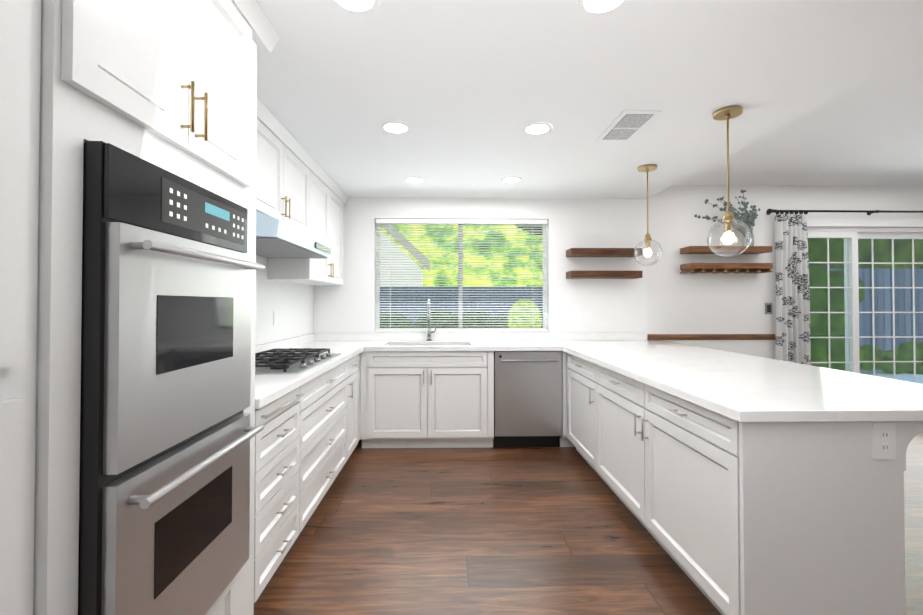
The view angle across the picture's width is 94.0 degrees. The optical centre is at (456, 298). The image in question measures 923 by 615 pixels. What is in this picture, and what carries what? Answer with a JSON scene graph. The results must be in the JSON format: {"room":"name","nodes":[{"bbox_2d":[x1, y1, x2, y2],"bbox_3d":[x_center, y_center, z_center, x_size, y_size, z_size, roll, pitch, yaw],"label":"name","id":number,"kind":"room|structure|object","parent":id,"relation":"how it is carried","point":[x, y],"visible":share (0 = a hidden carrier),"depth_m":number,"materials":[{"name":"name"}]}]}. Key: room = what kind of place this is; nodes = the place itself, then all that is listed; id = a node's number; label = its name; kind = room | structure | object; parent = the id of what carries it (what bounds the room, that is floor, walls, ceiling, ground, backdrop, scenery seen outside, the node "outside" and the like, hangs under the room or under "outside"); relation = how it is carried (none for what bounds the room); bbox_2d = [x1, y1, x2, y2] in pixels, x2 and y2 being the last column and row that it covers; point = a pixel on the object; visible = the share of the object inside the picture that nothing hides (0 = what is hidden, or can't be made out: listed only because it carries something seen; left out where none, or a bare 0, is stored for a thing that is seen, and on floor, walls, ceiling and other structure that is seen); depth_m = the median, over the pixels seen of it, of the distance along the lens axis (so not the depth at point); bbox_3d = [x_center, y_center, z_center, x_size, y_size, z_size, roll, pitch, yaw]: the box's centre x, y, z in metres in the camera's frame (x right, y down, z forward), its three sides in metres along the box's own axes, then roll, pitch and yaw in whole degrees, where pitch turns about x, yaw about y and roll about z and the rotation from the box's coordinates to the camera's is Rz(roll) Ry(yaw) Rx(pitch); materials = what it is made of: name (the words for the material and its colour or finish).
{"room":"kitchen","nodes":[
{"label":"kitchen","id":0,"kind":"room"},
{"bbox_2d":[255,255,313,345],"bbox_3d":[-1.473,0.111,0.936,0.150,2.400,7.270,0,-1,-1],"label":"wall","id":1,"kind":"structure","parent":0,"point":[292,304],"depth_m":3.57,"materials":[{"name":"white paint"}]},
{"bbox_2d":[273,310,277,325],"bbox_3d":[-1.444,0.155,3.442,0.008,0.120,0.080,0,-1,-1],"label":"outlet","id":2,"kind":"object","parent":1,"relation":"attached to","point":[275,317],"visible":1,"depth_m":3.43,"materials":[{"name":"white plastic"}]},
{"bbox_2d":[256,102,311,235],"bbox_3d":[-1.273,-0.773,2.767,0.320,0.578,1.057,0,-1,-1],"label":"upper cabinet","id":3,"kind":"object","parent":1,"relation":"attached to","point":[298,187],"depth_m":2.73,"materials":[{"name":"white wood"}]},
{"bbox_2d":[256,211,331,258],"bbox_3d":[-1.181,-0.395,2.752,0.502,0.175,1.025,0,-1,-1],"label":"range hood","id":4,"kind":"object","parent":1,"relation":"attached to","point":[276,238],"visible":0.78,"depth_m":2.57,"materials":[{"name":"silver metal"}]},
{"bbox_2d":[267,162,347,285],"bbox_3d":[-1.295,-0.593,3.864,0.320,0.908,1.136,0,-1,-1],"label":"upper cabinet","id":5,"kind":"object","parent":1,"relation":"attached to","point":[328,201],"depth_m":3.68,"materials":[{"name":"white wood"}]},
{"bbox_2d":[254,431,922,614],"bbox_3d":[2.278,1.362,1.018,7.955,0.100,7.620,0,-1,-1],"label":"floor","id":6,"kind":"structure","parent":0,"point":[550,530],"depth_m":2.32,"materials":[{"name":"brown wood"}]},
{"bbox_2d":[0,0,40,614],"bbox_3d":[-1.079,0.107,0.571,0.620,2.398,0.483,0,-1,-1],"label":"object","id":7,"kind":"object","parent":6,"relation":"on","point":[20,43],"visible":1,"depth_m":0.74,"materials":[{"name":"grey"}]},
{"bbox_2d":[33,0,278,614],"bbox_3d":[-1.062,0.116,1.285,0.683,2.398,0.938,0,-1,-1],"label":"tall cabinet","id":8,"kind":"object","parent":6,"relation":"on","point":[169,85],"visible":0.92,"depth_m":0.95,"materials":[{"name":"white wood"}]},
{"bbox_2d":[78,141,264,614],"bbox_3d":[-1.018,0.294,1.205,0.711,1.240,0.635,0,-1,-1],"label":"double oven","id":9,"kind":"object","parent":8,"relation":"in","point":[167,431],"visible":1,"depth_m":1.04,"materials":[{"name":"silver metal"}]},
{"bbox_2d":[254,384,305,602],"bbox_3d":[-1.108,0.883,1.948,0.617,0.884,0.522,0,-1,-1],"label":"base cabinet","id":10,"kind":"object","parent":6,"relation":"on","point":[278,447],"depth_m":1.92,"materials":[{"name":"grey wood"}]},
{"bbox_2d":[255,337,366,408],"bbox_3d":[-1.113,0.390,2.734,0.639,0.120,2.082,0,-1,-1],"label":"countertop","id":11,"kind":"structure","parent":10,"relation":"on","point":[268,387],"depth_m":2.82,"materials":[{"name":"stone"}]},
{"bbox_2d":[255,348,340,374],"bbox_3d":[-1.107,0.385,2.740,0.515,0.048,0.910,0,-1,-1],"label":"cooktop","id":12,"kind":"object","parent":11,"relation":"in","point":[278,361],"visible":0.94,"depth_m":2.61,"materials":[{"name":"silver metal"}]},
{"bbox_2d":[302,359,349,529],"bbox_3d":[-1.123,0.893,2.723,0.617,0.884,1.029,0,-1,-1],"label":"base cabinet","id":13,"kind":"object","parent":6,"relation":"on","point":[307,438],"depth_m":2.68,"materials":[{"name":"grey wood"}]},
{"bbox_2d":[350,354,359,454],"bbox_3d":[-1.138,0.903,3.442,0.617,0.884,0.410,0,-1,-1],"label":"base cabinet","id":14,"kind":"object","parent":6,"relation":"on","point":[354,361],"depth_m":3.56,"materials":[{"name":"grey wood"}]},
{"bbox_2d":[360,351,493,447],"bbox_3d":[-0.266,0.912,4.124,1.188,0.884,0.617,0,-1,-1],"label":"base cabinet","id":15,"kind":"object","parent":6,"relation":"on","point":[426,399],"depth_m":3.83,"materials":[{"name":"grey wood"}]},
{"bbox_2d":[298,333,686,350],"bbox_3d":[0.342,0.410,4.133,3.602,0.120,0.638,0,-1,-1],"label":"countertop","id":16,"kind":"structure","parent":15,"relation":"on","point":[375,341],"depth_m":4.39,"materials":[{"name":"stone"}]},
{"bbox_2d":[426,299,436,340],"bbox_3d":[-0.250,0.218,4.302,0.111,0.425,0.216,0,-1,-1],"label":"faucet","id":17,"kind":"object","parent":16,"relation":"on","point":[429,331],"visible":1,"depth_m":4.36,"materials":[{"name":"silver metal"}]},
{"bbox_2d":[493,351,561,446],"bbox_3d":[0.636,0.913,4.106,0.601,0.874,0.634,0,-1,-1],"label":"dishwasher","id":18,"kind":"object","parent":6,"relation":"on","point":[527,398],"visible":0.9,"depth_m":3.84,"materials":[{"name":"silver metal"}]},
{"bbox_2d":[560,351,574,446],"bbox_3d":[1.248,0.913,4.155,0.611,0.884,0.617,0,-1,-1],"label":"base cabinet","id":19,"kind":"object","parent":6,"relation":"on","point":[564,441],"depth_m":3.86,"materials":[{"name":"grey wood"}]},
{"bbox_2d":[567,353,594,470],"bbox_3d":[1.275,0.903,3.465,0.579,0.884,0.798,0,-1,-1],"label":"base cabinet","id":20,"kind":"object","parent":6,"relation":"on","point":[580,372],"depth_m":3.43,"materials":[{"name":"grey wood"}]},
{"bbox_2d":[595,364,638,519],"bbox_3d":[1.291,0.893,2.691,0.579,0.884,0.750,0,-1,-1],"label":"base cabinet","id":21,"kind":"object","parent":6,"relation":"on","point":[616,394],"depth_m":2.69,"materials":[{"name":"grey wood"}]},
{"bbox_2d":[639,382,905,614],"bbox_3d":[1.305,0.882,1.926,0.584,0.884,0.780,0,-1,-1],"label":"base cabinet","id":22,"kind":"object","parent":6,"relation":"on","point":[733,517],"depth_m":1.54,"materials":[{"name":"grey wood"}]},
{"bbox_2d":[559,345,922,421],"bbox_3d":[1.569,0.429,2.673,1.208,0.040,2.310,0,-1,-1],"label":"countertop","id":23,"kind":"structure","parent":22,"relation":"on","point":[738,387],"depth_m":2.01,"materials":[{"name":"stone"}]},
{"bbox_2d":[872,422,895,458],"bbox_3d":[1.530,0.509,1.541,0.080,0.128,0.008,0,-1,-1],"label":"outlet","id":24,"kind":"object","parent":22,"relation":"attached to","point":[883,440],"visible":1,"depth_m":1.54,"materials":[{"name":"white plastic"}]},
{"bbox_2d":[903,421,922,470],"bbox_3d":[1.891,0.528,1.579,0.568,0.184,0.050,0,-1,-1],"label":"corbel","id":25,"kind":"object","parent":22,"relation":"attached to","point":[912,430],"visible":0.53,"depth_m":1.55,"materials":[{"name":"white wood"}]},
{"bbox_2d":[256,0,922,198],"bbox_3d":[0.254,-1.214,0.989,3.605,0.250,7.270,0,-1,-1],"label":"ceiling","id":26,"kind":"structure","parent":0,"point":[466,91],"depth_m":2.13,"materials":[{"name":"white paint"}]},
{"bbox_2d":[331,0,379,13],"bbox_3d":[-0.365,-1.078,1.540,0.184,0.006,0.184,0,-1,-1],"label":"recessed light","id":27,"kind":"object","parent":26,"relation":"in","point":[359,6],"visible":1,"depth_m":1.58,"materials":[{"name":"white plastic"}]},
{"bbox_2d":[381,121,410,133],"bbox_3d":[-0.377,-1.062,2.680,0.184,0.006,0.184,0,-1,-1],"label":"recessed light","id":28,"kind":"object","parent":26,"relation":"in","point":[395,127],"visible":1,"depth_m":2.67,"materials":[{"name":"white plastic"}]},
{"bbox_2d":[404,177,424,182],"bbox_3d":[-0.370,-1.047,3.810,0.184,0.006,0.184,0,-1,-1],"label":"recessed light","id":29,"kind":"object","parent":26,"relation":"in","point":[414,180],"visible":0.98,"depth_m":3.80,"materials":[{"name":"white plastic"}]},
{"bbox_2d":[501,176,521,182],"bbox_3d":[0.485,-1.047,3.797,0.184,0.006,0.184,0,-1,-1],"label":"recessed light","id":30,"kind":"object","parent":26,"relation":"in","point":[512,179],"visible":0.98,"depth_m":3.78,"materials":[{"name":"white plastic"}]},
{"bbox_2d":[523,122,551,134],"bbox_3d":[0.507,-1.062,2.697,0.184,0.006,0.184,0,-1,-1],"label":"recessed light","id":31,"kind":"object","parent":26,"relation":"in","point":[538,128],"visible":1,"depth_m":2.68,"materials":[{"name":"white plastic"}]},
{"bbox_2d":[578,0,627,15],"bbox_3d":[0.530,-1.078,1.548,0.184,0.006,0.184,0,-1,-1],"label":"recessed light","id":32,"kind":"object","parent":26,"relation":"in","point":[596,7],"visible":1,"depth_m":1.58,"materials":[{"name":"white plastic"}]},
{"bbox_2d":[597,110,661,140],"bbox_3d":[1.053,-1.059,2.668,0.220,0.012,0.440,0,-1,-1],"label":"ceiling vent","id":33,"kind":"object","parent":26,"relation":"in","point":[627,125],"visible":1,"depth_m":2.63,"materials":[{"name":"white metal"}]},
{"bbox_2d":[634,164,661,265],"bbox_3d":[1.528,-0.657,3.442,0.212,0.793,0.212,0,-1,-1],"label":"pendant light","id":34,"kind":"object","parent":26,"relation":"hanging from","point":[647,168],"visible":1,"depth_m":3.42,"materials":[{"name":"clear glass"}]},
{"bbox_2d":[707,106,751,256],"bbox_3d":[1.547,-0.652,2.452,0.216,0.832,0.216,0,-1,-1],"label":"pendant light","id":35,"kind":"object","parent":26,"relation":"hanging from","point":[727,114],"visible":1,"depth_m":2.44,"materials":[{"name":"clear glass"}]},
{"bbox_2d":[313,185,922,358],"bbox_3d":[2.208,0.086,4.576,7.355,2.550,0.160,0,-1,-1],"label":"wall","id":36,"kind":"structure","parent":0,"point":[612,305],"depth_m":4.50,"materials":[{"name":"white paint"}]},
{"bbox_2d":[375,224,546,331],"bbox_3d":[0.055,-0.240,4.555,1.806,1.176,0.055,0,-1,-1],"label":"window","id":37,"kind":"structure","parent":36,"relation":"in","point":[377,326],"depth_m":4.53,"materials":[{"name":"white plastic"}]},
{"bbox_2d":[376,219,547,331],"bbox_3d":[0.056,-0.241,4.492,1.786,1.170,0.044,0,-1,-1],"label":"window blinds","id":38,"kind":"object","parent":37,"relation":"attached to","point":[539,222],"visible":0.81,"depth_m":4.49,"materials":[{"name":"white plastic"}]},
{"bbox_2d":[566,248,641,256],"bbox_3d":[1.496,-0.467,4.389,0.715,0.070,0.199,0,-1,-1],"label":"shelf","id":39,"kind":"object","parent":36,"relation":"attached to","point":[600,252],"visible":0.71,"depth_m":4.29,"materials":[{"name":"brown wood"}]},
{"bbox_2d":[566,271,642,278],"bbox_3d":[1.496,-0.242,4.386,0.715,0.070,0.199,0,-1,-1],"label":"shelf","id":40,"kind":"object","parent":36,"relation":"attached to","point":[603,274],"visible":1,"depth_m":4.29,"materials":[{"name":"brown wood"}]},
{"bbox_2d":[647,334,774,339],"bbox_3d":[2.757,0.402,4.500,1.536,0.059,0.023,0,-1,-1],"label":"chair rail","id":41,"kind":"object","parent":36,"relation":"attached to","point":[710,336],"visible":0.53,"depth_m":4.49,"materials":[{"name":"brown wood"}]},
{"bbox_2d":[680,246,771,253],"bbox_3d":[2.761,-0.496,4.424,0.835,0.060,0.199,0,-1,-1],"label":"shelf","id":42,"kind":"object","parent":36,"relation":"attached to","point":[707,250],"visible":0.9,"depth_m":4.33,"materials":[{"name":"brown wood"}]},
{"bbox_2d":[694,190,759,245],"bbox_3d":[2.776,-0.825,4.425,0.669,0.592,0.120,0,-1,-1],"label":"potted plant","id":43,"kind":"object","parent":42,"relation":"on","point":[744,216],"visible":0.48,"depth_m":4.42,"materials":[{"name":"green plant"}]},
{"bbox_2d":[680,263,772,273],"bbox_3d":[2.761,-0.310,4.422,0.839,0.092,0.199,0,-1,-1],"label":"wine rack","id":44,"kind":"object","parent":36,"relation":"attached to","point":[756,268],"visible":1,"depth_m":4.33,"materials":[{"name":"brown wood"}]},
{"bbox_2d":[765,303,772,313],"bbox_3d":[3.279,0.105,4.522,0.075,0.120,0.008,0,-1,-1],"label":"outlet","id":45,"kind":"object","parent":36,"relation":"attached to","point":[768,308],"visible":1,"depth_m":4.52,"materials":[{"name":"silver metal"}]},
{"bbox_2d":[766,209,922,214],"bbox_3d":[4.534,-0.896,4.505,2.666,0.060,0.118,0,-1,-1],"label":"curtain rod","id":46,"kind":"object","parent":36,"relation":"attached to","point":[770,211],"visible":0.94,"depth_m":4.45,"materials":[{"name":"black metal"}]},
{"bbox_2d":[775,214,810,364],"bbox_3d":[3.466,0.231,4.434,0.355,2.195,0.080,0,-1,-1],"label":"curtain","id":47,"kind":"object","parent":46,"relation":"hanging from","point":[792,338],"visible":0.58,"depth_m":4.43,"materials":[{"name":"white fabric"}]},
{"bbox_2d":[807,227,922,382],"bbox_3d":[4.554,0.301,4.635,1.896,2.116,0.110,0,-1,-1],"label":"sliding glass door","id":48,"kind":"structure","parent":36,"relation":"in","point":[850,236],"depth_m":4.62,"materials":[{"name":"white plastic"}]},
{"bbox_2d":[807,219,922,226],"bbox_3d":[4.556,0.260,4.542,2.060,2.200,0.014,0,-1,-1],"label":"door frame","id":49,"kind":"structure","parent":36,"relation":"attached to","point":[866,222],"depth_m":4.55,"materials":[{"name":"white plastic"}]},
{"bbox_2d":[674,52,922,186],"bbox_3d":[4.080,-1.288,1.071,4.050,0.100,7.280,0,-1,-1],"label":"ceiling","id":50,"kind":"structure","parent":0,"point":[869,133],"depth_m":3.42,"materials":[{"name":"white paint"}]},
{"label":"outside","id":51,"kind":"structure","parent":0,"visible":0},
{"bbox_2d":[860,370,922,383],"bbox_3d":[3.789,1.566,14.405,36.000,0.100,19.070,0,-1,-1],"label":"ground","id":52,"kind":"structure","parent":51,"point":[905,376],"depth_m":7.99,"materials":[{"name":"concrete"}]},
{"bbox_2d":[380,224,429,285],"bbox_3d":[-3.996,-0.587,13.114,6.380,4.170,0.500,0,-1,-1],"label":"shed","id":53,"kind":"object","parent":52,"relation":"on","point":[400,261],"depth_m":13.06,"materials":[{"name":"white wood"}]},
{"bbox_2d":[380,268,922,369],"bbox_3d":[4.867,0.443,10.525,30.000,2.040,3.900,0,-1,-1],"label":"fence","id":54,"kind":"object","parent":52,"relation":"on","point":[878,299],"depth_m":8.66,"materials":[{"name":"grey wood"}]},
{"bbox_2d":[380,263,922,374],"bbox_3d":[2.757,0.558,9.638,18.410,2.420,4.591,0,-1,-1],"label":"hedge","id":55,"kind":"object","parent":52,"relation":"on","point":[821,295],"depth_m":7.71,"materials":[{"name":"green plant"}]},
{"bbox_2d":[517,227,922,268],"bbox_3d":[9.120,-1.691,12.434,15.700,6.360,6.120,0,-1,-1],"label":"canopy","id":56,"kind":"object","parent":52,"relation":"on","point":[918,254],"depth_m":9.97,"materials":[{"name":"green plant"}]},
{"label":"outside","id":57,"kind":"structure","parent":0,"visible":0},
{"bbox_2d":[380,224,542,285],"bbox_3d":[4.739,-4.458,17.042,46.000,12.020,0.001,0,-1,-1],"label":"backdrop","id":58,"kind":"structure","parent":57,"point":[476,256],"depth_m":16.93,"materials":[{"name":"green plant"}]},
{"bbox_2d":[508,298,541,327],"bbox_3d":[1.667,0.529,10.511,0.829,1.065,0.498,0,-1,-1],"label":"bush","id":59,"kind":"object","parent":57,"point":[526,320],"depth_m":10.32,"materials":[{"name":"green plant"}]}
]}

